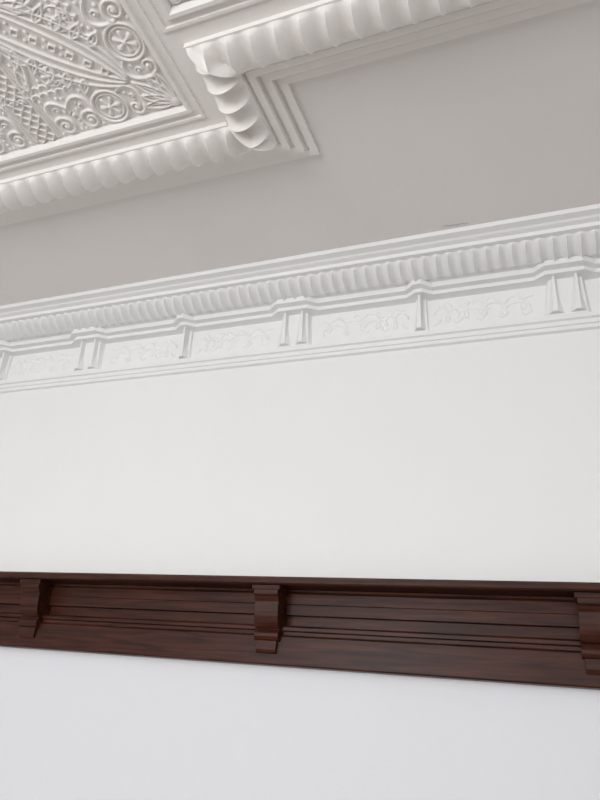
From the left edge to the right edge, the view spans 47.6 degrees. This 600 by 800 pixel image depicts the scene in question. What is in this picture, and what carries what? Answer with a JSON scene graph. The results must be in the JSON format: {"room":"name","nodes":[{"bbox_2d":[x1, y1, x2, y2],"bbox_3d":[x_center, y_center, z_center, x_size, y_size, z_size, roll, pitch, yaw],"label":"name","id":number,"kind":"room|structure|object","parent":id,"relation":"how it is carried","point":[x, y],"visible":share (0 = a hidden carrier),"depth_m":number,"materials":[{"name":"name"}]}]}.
{"room":"ornate period room","nodes":[
{"label":"ornate period room","id":0,"kind":"room"},
{"bbox_2d":[0,329,599,799],"bbox_3d":[0.290,0.999,1.864,5.900,3.207,0.150,-5,-30,22],"label":"wall","id":1,"kind":"structure","parent":0,"point":[475,460],"depth_m":2.17,"materials":[{"name":"paint"}]},
{"bbox_2d":[0,273,591,380],"bbox_3d":[0.181,-0.285,2.511,4.470,0.138,0.046,-5,-30,22],"label":"console","id":2,"kind":"object","parent":1,"relation":"attached to","point":[564,296],"visible":1,"depth_m":2.56,"materials":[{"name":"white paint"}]},
{"bbox_2d":[0,571,599,689],"bbox_3d":[0.279,0.638,1.913,5.598,0.244,0.112,-5,-30,22],"label":"rail","id":3,"kind":"object","parent":1,"relation":"attached to","point":[539,633],"visible":1,"depth_m":2.02,"materials":[{"name":"brown wood"}]},
{"bbox_2d":[0,203,599,393],"bbox_3d":[-0.433,-1.405,0.567,5.600,0.306,4.700,-5,-30,22],"label":"crown molding","id":4,"kind":"structure","parent":1,"relation":"attached to","point":[515,324],"depth_m":2.51,"materials":[{"name":"white paint"}]},
{"bbox_2d":[0,229,599,340],"bbox_3d":[-0.424,-1.483,0.608,5.424,0.061,4.524,-5,-30,22],"label":"band","id":5,"kind":"object","parent":4,"relation":"attached to","point":[581,243],"visible":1,"depth_m":2.51,"materials":[{"name":"white paint"}]},
{"bbox_2d":[0,256,599,357],"bbox_3d":[0.406,-0.386,2.450,5.600,0.036,0.102,-5,-30,22],"label":"molding","id":6,"kind":"structure","parent":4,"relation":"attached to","point":[587,267],"depth_m":2.56,"materials":[{"name":"white paint"}]},
{"bbox_2d":[10,286,599,376],"bbox_3d":[0.230,-0.281,2.511,4.225,0.112,0.005,-5,-30,22],"label":"relief","id":7,"kind":"object","parent":1,"relation":"attached to","point":[483,308],"visible":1,"depth_m":2.56,"materials":[{"name":"white paint"}]},
{"bbox_2d":[0,0,599,305],"bbox_3d":[-0.410,-1.594,0.665,5.900,0.120,5.000,-5,-30,22],"label":"ceiling","id":8,"kind":"structure","parent":0,"point":[501,122],"depth_m":2.09,"materials":[{"name":"paint"}]},
{"bbox_2d":[0,0,181,154],"bbox_3d":[-0.949,-1.020,1.710,0.990,0.012,0.990,-5,-30,22],"label":"relief","id":9,"kind":"object","parent":8,"relation":"attached to","point":[68,67],"visible":0.99,"depth_m":1.86,"materials":[{"name":"paint"}]},
{"bbox_2d":[0,0,320,179],"bbox_3d":[-0.562,-1.549,0.615,4.250,0.032,3.150,-5,-30,22],"label":"flat borders","id":10,"kind":"object","parent":8,"relation":"attached to","point":[174,41],"visible":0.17,"depth_m":1.80,"materials":[{"name":"paint"}]},
{"bbox_2d":[0,0,263,171],"bbox_3d":[-0.497,-1.119,1.403,2.142,0.024,1.322,-5,-30,22],"label":"fillet","id":11,"kind":"object","parent":10,"relation":"attached to","point":[170,12],"visible":1,"depth_m":1.92,"materials":[{"name":"paint"}]},
{"bbox_2d":[168,0,187,5],"bbox_3d":[-0.044,-1.226,1.100,0.990,0.012,0.990,-5,-30,22],"label":"relief","id":12,"kind":"object","parent":8,"relation":"attached to","point":[172,2],"visible":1,"depth_m":1.66,"materials":[{"name":"paint"}]},
{"bbox_2d":[0,0,594,225],"bbox_3d":[-0.566,-1.548,0.604,4.650,0.050,3.530,-5,-30,22],"label":"stepped base","id":13,"kind":"object","parent":8,"relation":"attached to","point":[269,88],"visible":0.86,"depth_m":1.82,"materials":[{"name":"paint"}]},
{"bbox_2d":[0,0,485,213],"bbox_3d":[-0.571,-1.504,0.581,4.462,0.052,3.342,-5,-30,22],"label":"roll","id":14,"kind":"object","parent":13,"relation":"attached to","point":[221,62],"visible":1,"depth_m":1.79,"materials":[{"name":"paint"}]}
]}

